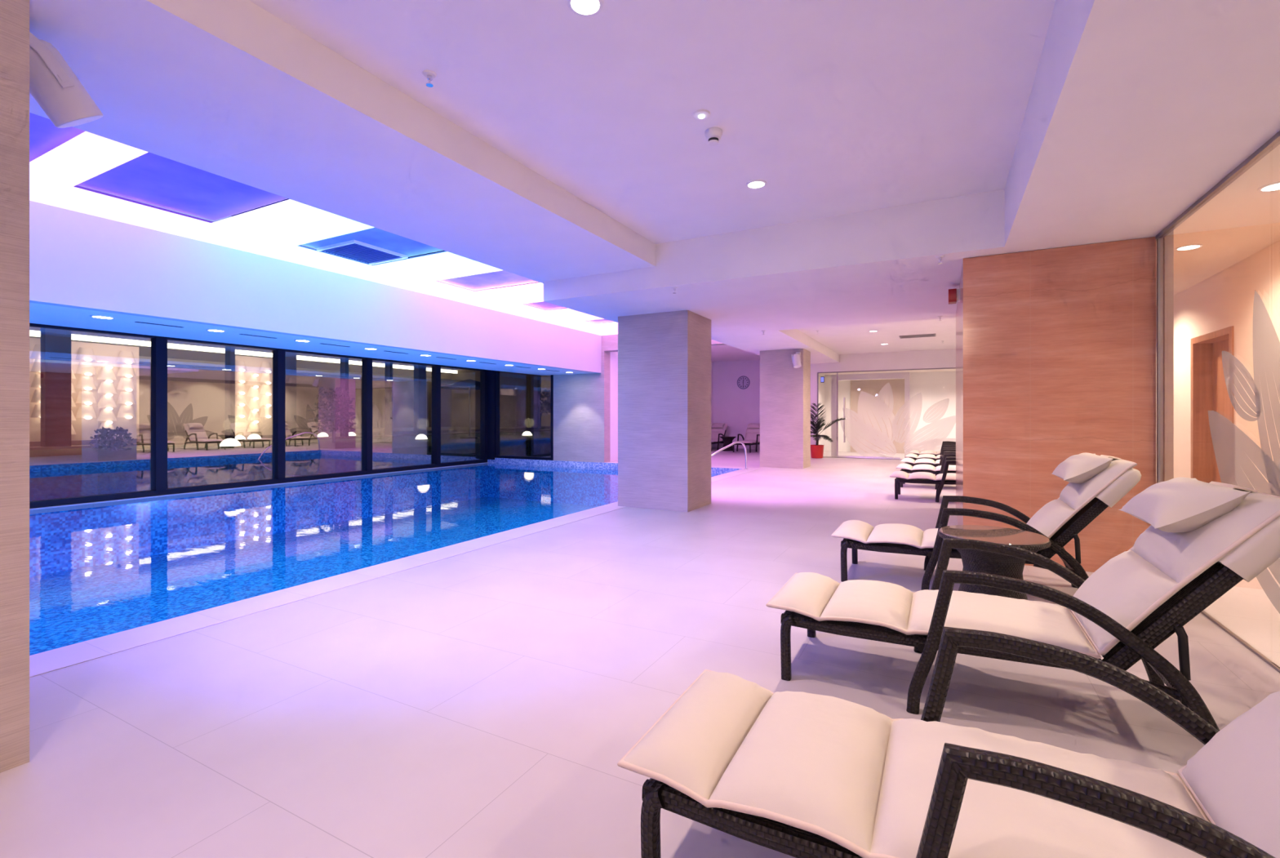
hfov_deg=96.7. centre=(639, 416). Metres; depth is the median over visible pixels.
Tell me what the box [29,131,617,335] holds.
ceiling
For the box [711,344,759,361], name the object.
ceiling
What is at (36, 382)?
lamp
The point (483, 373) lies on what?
window
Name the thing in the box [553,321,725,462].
wall
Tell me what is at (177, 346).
light
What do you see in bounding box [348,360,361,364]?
light
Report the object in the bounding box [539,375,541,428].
post
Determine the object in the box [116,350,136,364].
lamp
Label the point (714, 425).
pillow
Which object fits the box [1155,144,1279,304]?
ceiling
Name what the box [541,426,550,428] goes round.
wall
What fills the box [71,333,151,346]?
light
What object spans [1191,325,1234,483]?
door
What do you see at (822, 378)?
wall display
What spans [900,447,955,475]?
sun lounger
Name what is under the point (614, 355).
wall
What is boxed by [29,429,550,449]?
kerb
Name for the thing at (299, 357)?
light
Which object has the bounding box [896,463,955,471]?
seat cushion
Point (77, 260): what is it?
wall
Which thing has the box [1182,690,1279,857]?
cushion
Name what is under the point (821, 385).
wall
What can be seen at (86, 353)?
lamp
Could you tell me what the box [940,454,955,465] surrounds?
side table
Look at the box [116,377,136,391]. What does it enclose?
lamp
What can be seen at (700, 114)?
recessed light
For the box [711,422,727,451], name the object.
sun lounger
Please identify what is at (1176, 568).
cushion
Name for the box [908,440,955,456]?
sun lounger
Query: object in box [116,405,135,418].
lamp
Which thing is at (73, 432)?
lamp
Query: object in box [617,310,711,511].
pillar
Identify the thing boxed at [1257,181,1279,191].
recessed light
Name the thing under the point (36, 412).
lamp
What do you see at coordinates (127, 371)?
lamp
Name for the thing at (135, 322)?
ceiling vent
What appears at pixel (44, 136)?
coffer
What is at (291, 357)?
post
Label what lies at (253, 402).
lamp
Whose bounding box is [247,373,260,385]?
lamp
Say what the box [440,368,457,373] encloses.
light
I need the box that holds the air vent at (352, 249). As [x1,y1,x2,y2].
[314,240,408,265]
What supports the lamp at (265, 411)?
attached to the wall at (253, 364)
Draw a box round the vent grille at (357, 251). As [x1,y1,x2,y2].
[323,243,399,263]
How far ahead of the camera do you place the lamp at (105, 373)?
15.66 m
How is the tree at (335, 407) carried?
on the window reflection
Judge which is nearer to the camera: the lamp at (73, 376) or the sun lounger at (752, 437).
the lamp at (73, 376)
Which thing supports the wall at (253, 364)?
attached to the window at (196, 395)
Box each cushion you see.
[711,423,726,439]
[732,440,759,443]
[744,424,759,440]
[768,572,1097,658]
[831,520,955,549]
[890,471,955,480]
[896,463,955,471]
[901,457,940,464]
[906,453,940,458]
[909,449,940,454]
[1026,457,1134,538]
[1072,488,1279,654]
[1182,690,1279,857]
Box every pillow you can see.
[711,422,724,428]
[746,422,759,428]
[1051,452,1113,483]
[1119,476,1250,532]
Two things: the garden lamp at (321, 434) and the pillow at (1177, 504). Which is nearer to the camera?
the pillow at (1177, 504)
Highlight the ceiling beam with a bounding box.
[543,188,1164,334]
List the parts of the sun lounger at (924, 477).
leg, leg, seat frame, armrest, armrest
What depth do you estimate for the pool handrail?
12.52 m
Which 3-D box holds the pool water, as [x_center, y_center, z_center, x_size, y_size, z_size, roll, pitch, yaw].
[-4.972,1.350,7.508,7.770,0.001,16.590,0,0,28]
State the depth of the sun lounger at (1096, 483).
3.66 m
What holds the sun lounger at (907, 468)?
on the floor
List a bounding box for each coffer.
[29,112,84,161]
[298,227,445,265]
[433,270,541,293]
[520,301,570,311]
[582,319,617,324]
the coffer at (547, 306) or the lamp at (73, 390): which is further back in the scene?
the lamp at (73, 390)
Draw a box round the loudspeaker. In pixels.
[29,31,102,128]
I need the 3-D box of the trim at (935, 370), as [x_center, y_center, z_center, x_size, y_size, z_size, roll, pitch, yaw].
[8.608,-1.510,16.828,6.600,0.180,3.000,0,0,28]
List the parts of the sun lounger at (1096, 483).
leg, leg, seat frame, armrest, armrest, backrest frame, support rod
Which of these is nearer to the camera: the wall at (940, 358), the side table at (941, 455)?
the side table at (941, 455)
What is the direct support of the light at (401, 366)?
attached to the window at (196, 395)
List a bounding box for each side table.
[720,435,736,451]
[937,524,1051,599]
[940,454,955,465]
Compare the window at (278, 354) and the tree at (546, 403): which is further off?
the tree at (546, 403)
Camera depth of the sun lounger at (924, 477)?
8.15 m
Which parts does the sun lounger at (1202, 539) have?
leg, leg, seat frame, armrest, armrest, backrest frame, support rod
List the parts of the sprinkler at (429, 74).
plate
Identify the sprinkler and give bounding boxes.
[422,69,436,87]
[671,286,677,293]
[935,255,944,264]
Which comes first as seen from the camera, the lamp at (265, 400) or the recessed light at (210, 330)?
the recessed light at (210, 330)
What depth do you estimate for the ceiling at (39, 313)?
8.16 m
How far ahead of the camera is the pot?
16.27 m
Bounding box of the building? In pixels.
[541,374,551,426]
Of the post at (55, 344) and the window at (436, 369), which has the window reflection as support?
the post at (55, 344)
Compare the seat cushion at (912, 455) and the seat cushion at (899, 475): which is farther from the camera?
the seat cushion at (912, 455)
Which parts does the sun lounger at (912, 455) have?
seat frame, armrest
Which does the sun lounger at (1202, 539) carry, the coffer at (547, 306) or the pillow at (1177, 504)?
the pillow at (1177, 504)
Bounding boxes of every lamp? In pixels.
[30,359,40,372]
[30,389,40,402]
[31,344,40,357]
[31,374,40,387]
[31,404,40,417]
[71,368,75,378]
[71,379,75,392]
[71,393,75,406]
[71,409,75,420]
[71,423,75,434]
[75,346,96,361]
[75,361,96,375]
[75,376,96,390]
[75,391,96,404]
[75,405,96,419]
[97,365,116,379]
[97,379,116,393]
[97,393,116,407]
[97,407,116,420]
[97,421,114,434]
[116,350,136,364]
[116,364,136,377]
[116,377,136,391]
[116,391,136,404]
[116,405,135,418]
[218,438,241,447]
[235,360,246,371]
[235,371,246,382]
[235,382,246,394]
[235,395,246,406]
[235,406,246,417]
[235,435,245,439]
[246,385,260,396]
[246,397,260,408]
[246,408,260,420]
[246,420,260,431]
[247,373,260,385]
[247,433,261,439]
[259,362,272,373]
[259,373,272,384]
[259,384,272,395]
[259,395,272,406]
[259,407,272,417]
[316,432,328,437]
[348,431,355,436]
[414,434,427,439]
[521,431,532,435]
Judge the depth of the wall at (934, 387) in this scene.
18.27 m
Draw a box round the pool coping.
[29,461,761,677]
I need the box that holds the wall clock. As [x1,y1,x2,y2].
[737,375,750,389]
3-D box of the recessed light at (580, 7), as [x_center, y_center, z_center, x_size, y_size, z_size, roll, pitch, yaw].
[-0.236,-1.783,2.459,0.155,0.008,0.155,0,0,28]
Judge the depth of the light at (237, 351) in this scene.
24.63 m
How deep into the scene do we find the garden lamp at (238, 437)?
18.11 m
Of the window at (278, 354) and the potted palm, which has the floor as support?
the potted palm
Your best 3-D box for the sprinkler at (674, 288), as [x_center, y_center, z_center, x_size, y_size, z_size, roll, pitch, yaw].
[0.357,-1.303,5.881,0.070,0.060,0.070,0,0,28]
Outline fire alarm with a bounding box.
[948,288,959,304]
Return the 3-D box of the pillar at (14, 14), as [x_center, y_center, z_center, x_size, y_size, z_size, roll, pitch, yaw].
[-2.770,-0.178,1.852,1.030,2.757,0.830,0,0,28]
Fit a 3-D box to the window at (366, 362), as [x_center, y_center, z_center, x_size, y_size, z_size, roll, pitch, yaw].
[-6.764,-0.035,12.391,0.180,2.770,1.990,0,0,28]
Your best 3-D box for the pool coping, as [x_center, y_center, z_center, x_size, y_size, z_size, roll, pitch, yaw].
[-2.959,1.298,6.630,4.050,0.204,16.930,0,0,28]
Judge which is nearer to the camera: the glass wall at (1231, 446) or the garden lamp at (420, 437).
the glass wall at (1231, 446)
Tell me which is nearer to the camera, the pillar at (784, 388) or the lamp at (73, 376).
the pillar at (784, 388)
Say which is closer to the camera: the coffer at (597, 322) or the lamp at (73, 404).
the coffer at (597, 322)
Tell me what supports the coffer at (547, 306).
attached to the ceiling at (277, 230)
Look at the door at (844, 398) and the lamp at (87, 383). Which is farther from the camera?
the door at (844, 398)
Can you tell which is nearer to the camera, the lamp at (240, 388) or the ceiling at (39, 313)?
the ceiling at (39, 313)
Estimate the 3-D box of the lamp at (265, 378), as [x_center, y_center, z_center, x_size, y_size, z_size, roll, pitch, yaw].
[-12.675,-1.277,19.392,0.220,0.375,0.430,0,0,28]
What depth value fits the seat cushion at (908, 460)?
10.96 m
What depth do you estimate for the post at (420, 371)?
24.34 m
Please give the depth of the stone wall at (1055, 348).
4.50 m
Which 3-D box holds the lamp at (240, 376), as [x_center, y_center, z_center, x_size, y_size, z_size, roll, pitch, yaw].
[-13.061,-1.277,18.666,0.220,0.375,0.430,0,0,28]
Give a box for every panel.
[73,151,288,222]
[850,378,904,453]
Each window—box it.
[29,323,166,508]
[29,326,539,446]
[165,337,284,494]
[284,349,372,482]
[371,358,440,474]
[440,364,487,466]
[486,369,553,460]
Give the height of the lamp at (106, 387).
0.375 m
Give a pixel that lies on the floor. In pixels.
(487, 702)
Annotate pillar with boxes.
[0,0,29,773]
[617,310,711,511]
[760,348,810,468]
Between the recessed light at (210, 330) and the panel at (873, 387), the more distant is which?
the panel at (873, 387)
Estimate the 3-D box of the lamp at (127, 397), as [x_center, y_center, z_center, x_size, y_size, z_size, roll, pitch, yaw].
[-14.443,-0.504,16.066,0.220,0.375,0.430,0,0,28]
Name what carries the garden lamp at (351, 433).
on the kerb
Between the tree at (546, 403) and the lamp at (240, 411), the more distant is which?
the tree at (546, 403)
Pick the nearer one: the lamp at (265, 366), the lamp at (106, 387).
the lamp at (106, 387)
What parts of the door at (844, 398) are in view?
handle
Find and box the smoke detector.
[704,127,722,146]
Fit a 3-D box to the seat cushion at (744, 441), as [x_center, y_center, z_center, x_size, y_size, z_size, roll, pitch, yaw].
[3.637,0.868,19.407,0.584,0.085,1.215,0,0,28]
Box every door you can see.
[836,370,900,459]
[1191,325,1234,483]
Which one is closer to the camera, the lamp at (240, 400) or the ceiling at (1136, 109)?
the ceiling at (1136, 109)
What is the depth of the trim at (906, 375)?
16.79 m
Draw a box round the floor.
[0,448,1279,857]
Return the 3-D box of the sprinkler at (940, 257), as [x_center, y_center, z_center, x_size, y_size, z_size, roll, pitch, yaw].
[2.501,-1.303,4.741,0.070,0.060,0.070,0,0,28]
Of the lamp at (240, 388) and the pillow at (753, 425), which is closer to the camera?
the lamp at (240, 388)
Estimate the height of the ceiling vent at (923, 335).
0.020 m
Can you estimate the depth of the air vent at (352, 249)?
7.48 m
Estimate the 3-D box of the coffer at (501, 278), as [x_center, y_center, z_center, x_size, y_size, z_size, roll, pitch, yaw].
[-2.145,-2.166,8.831,2.200,0.088,1.100,0,0,28]
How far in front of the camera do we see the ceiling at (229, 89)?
3.18 m
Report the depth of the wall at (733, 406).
21.31 m
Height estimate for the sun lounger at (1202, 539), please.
0.964 m
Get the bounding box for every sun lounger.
[617,626,1279,857]
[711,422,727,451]
[732,422,759,453]
[765,476,1279,730]
[831,452,1141,590]
[889,457,955,502]
[896,451,955,489]
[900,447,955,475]
[905,444,955,461]
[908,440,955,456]
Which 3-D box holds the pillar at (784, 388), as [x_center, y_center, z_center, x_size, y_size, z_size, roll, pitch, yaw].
[3.482,-0.178,13.631,1.010,2.757,0.820,0,0,28]
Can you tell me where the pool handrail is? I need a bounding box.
[711,440,748,469]
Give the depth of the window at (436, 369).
14.94 m
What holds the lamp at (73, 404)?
attached to the wall at (105, 355)
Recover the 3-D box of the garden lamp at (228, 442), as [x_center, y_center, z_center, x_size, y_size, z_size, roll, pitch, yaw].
[-10.963,0.703,15.230,0.482,0.234,0.482,0,0,28]
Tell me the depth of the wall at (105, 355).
15.55 m
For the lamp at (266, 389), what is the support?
attached to the wall at (253, 364)
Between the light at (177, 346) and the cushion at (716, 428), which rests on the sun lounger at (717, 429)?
the cushion at (716, 428)
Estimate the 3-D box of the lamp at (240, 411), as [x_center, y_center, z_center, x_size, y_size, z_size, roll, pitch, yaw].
[-13.061,-0.142,18.666,0.220,0.375,0.430,0,0,28]
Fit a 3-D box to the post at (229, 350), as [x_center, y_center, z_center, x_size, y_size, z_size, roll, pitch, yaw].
[-12.934,-1.115,17.957,0.300,3.870,0.140,0,0,28]
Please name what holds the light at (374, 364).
attached to the window at (196, 395)
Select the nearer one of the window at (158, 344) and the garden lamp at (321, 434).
the window at (158, 344)
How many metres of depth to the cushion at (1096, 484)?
3.53 m
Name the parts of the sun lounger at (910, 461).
seat frame, armrest, armrest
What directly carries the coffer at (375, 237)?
attached to the ceiling at (277, 230)
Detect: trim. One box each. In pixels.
[29,462,488,509]
[138,355,462,383]
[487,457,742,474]
[831,372,910,457]
[1163,230,1173,481]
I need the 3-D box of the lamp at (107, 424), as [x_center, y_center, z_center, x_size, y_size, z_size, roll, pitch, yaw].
[-14.645,0.309,15.687,0.220,0.375,0.430,0,0,28]
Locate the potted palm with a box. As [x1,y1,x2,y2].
[810,401,845,457]
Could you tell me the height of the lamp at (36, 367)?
0.375 m
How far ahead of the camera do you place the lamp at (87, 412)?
15.28 m
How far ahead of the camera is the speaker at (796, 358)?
12.88 m
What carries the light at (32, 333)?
attached to the window at (196, 395)
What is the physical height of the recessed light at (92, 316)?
0.008 m
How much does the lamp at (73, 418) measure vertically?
0.375 m
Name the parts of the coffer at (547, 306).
coffer panel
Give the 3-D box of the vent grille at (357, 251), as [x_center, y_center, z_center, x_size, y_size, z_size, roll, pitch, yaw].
[-3.676,-2.160,7.527,0.720,0.016,0.704,0,0,28]
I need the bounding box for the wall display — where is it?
[820,376,824,382]
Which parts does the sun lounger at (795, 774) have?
leg, seat frame, armrest, armrest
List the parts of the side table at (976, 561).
glass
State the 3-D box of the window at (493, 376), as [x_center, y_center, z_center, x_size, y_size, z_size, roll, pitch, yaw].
[-3.419,-0.075,16.128,2.420,2.650,0.170,0,0,28]
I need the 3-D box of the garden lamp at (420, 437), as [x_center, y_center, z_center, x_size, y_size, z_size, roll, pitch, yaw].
[-7.618,0.720,19.839,0.412,0.200,0.412,0,0,28]
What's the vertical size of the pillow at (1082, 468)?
0.197 m
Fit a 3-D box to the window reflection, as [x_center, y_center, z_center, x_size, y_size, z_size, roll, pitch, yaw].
[-20.270,1.160,39.092,47.500,0.680,70.000,0,0,28]
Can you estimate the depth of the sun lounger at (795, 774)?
1.28 m
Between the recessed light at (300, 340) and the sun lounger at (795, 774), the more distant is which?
the recessed light at (300, 340)
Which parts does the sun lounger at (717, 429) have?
armrest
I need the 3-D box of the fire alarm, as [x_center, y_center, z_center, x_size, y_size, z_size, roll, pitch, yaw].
[3.165,-1.210,5.735,0.100,0.130,0.160,0,0,28]
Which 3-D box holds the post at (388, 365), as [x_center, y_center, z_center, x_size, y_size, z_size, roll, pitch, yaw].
[-10.197,-1.115,23.104,0.300,3.870,0.140,0,0,28]
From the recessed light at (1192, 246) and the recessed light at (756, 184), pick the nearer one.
the recessed light at (756, 184)
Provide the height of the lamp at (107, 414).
0.375 m
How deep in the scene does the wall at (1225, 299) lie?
6.13 m
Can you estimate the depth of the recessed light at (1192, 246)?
5.22 m
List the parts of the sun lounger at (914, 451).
armrest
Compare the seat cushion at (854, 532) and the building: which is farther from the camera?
the building
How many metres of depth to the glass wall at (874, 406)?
15.87 m
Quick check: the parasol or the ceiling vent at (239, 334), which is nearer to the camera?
the ceiling vent at (239, 334)
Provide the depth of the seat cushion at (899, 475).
8.20 m
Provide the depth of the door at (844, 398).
16.40 m
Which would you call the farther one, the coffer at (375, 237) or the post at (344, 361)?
the post at (344, 361)
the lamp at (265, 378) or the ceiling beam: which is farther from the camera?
the lamp at (265, 378)
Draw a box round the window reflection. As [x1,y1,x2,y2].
[29,428,551,501]
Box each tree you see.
[307,386,357,442]
[539,389,551,430]
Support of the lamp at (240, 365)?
attached to the wall at (253, 364)
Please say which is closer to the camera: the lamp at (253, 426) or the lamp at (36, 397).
the lamp at (36, 397)
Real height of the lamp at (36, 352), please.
0.375 m
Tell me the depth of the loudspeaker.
2.27 m
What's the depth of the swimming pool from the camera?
9.34 m
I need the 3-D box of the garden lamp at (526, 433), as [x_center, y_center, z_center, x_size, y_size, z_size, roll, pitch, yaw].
[-4.699,0.718,23.689,0.422,0.205,0.422,0,0,28]
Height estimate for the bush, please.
0.685 m
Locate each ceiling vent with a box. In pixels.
[134,321,182,327]
[239,333,277,338]
[898,333,936,338]
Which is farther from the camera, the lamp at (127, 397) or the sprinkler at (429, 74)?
the lamp at (127, 397)
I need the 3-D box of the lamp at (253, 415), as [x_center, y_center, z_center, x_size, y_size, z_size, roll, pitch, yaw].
[-12.863,-0.064,19.037,0.220,0.375,0.430,0,0,28]
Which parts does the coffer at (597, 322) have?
coffer panel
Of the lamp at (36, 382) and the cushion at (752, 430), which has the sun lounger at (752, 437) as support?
the cushion at (752, 430)
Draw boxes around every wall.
[29,184,601,373]
[29,337,138,441]
[235,355,272,435]
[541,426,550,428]
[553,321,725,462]
[610,351,712,461]
[712,360,759,448]
[810,349,955,457]
[817,367,955,459]
[818,373,824,451]
[824,371,955,451]
[955,236,1155,572]
[1155,130,1279,672]
[1155,240,1279,488]
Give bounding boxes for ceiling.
[29,0,839,364]
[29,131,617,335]
[29,302,591,375]
[248,0,1056,354]
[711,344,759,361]
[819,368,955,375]
[1004,0,1279,246]
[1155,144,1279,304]
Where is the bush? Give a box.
[88,426,133,451]
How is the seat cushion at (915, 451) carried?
on the sun lounger at (914, 451)
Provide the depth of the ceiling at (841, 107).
3.13 m
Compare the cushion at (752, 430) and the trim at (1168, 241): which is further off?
the cushion at (752, 430)
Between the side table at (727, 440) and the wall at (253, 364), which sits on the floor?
the side table at (727, 440)
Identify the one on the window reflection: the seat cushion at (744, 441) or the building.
the building
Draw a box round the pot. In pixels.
[810,444,824,457]
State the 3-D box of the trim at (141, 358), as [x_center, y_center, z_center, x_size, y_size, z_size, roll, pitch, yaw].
[-15.694,-2.080,25.333,0.300,0.200,21.600,0,0,28]
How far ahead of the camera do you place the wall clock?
21.14 m
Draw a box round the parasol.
[440,378,479,439]
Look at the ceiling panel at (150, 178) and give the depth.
5.45 m
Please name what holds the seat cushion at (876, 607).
on the sun lounger at (1202, 539)
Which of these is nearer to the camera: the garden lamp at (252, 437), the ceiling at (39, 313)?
the ceiling at (39, 313)
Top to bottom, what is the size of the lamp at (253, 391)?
0.375 m
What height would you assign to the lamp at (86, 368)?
0.375 m
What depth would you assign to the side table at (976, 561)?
3.26 m
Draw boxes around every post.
[40,327,71,447]
[225,346,235,439]
[285,351,296,438]
[340,356,348,436]
[384,361,392,435]
[413,364,426,434]
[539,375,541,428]
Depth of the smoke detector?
3.54 m
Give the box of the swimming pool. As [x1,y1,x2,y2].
[29,490,617,655]
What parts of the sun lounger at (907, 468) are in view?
seat frame, armrest, armrest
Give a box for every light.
[29,329,40,337]
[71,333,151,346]
[89,315,115,319]
[167,342,225,353]
[206,328,226,332]
[235,349,272,357]
[294,339,310,342]
[296,355,340,363]
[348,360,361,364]
[372,362,384,367]
[392,364,413,369]
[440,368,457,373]
[567,0,603,16]
[693,109,710,119]
[746,179,766,188]
[1174,244,1203,250]
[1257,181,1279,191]
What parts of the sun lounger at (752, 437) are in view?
armrest, seat frame, armrest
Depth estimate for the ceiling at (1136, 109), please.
2.55 m
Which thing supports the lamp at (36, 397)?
attached to the wall at (105, 355)
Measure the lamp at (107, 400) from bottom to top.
0.375 m
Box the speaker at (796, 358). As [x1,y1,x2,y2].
[791,351,801,368]
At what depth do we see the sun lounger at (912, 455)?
12.31 m
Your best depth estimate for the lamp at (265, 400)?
19.36 m
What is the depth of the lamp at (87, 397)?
15.28 m

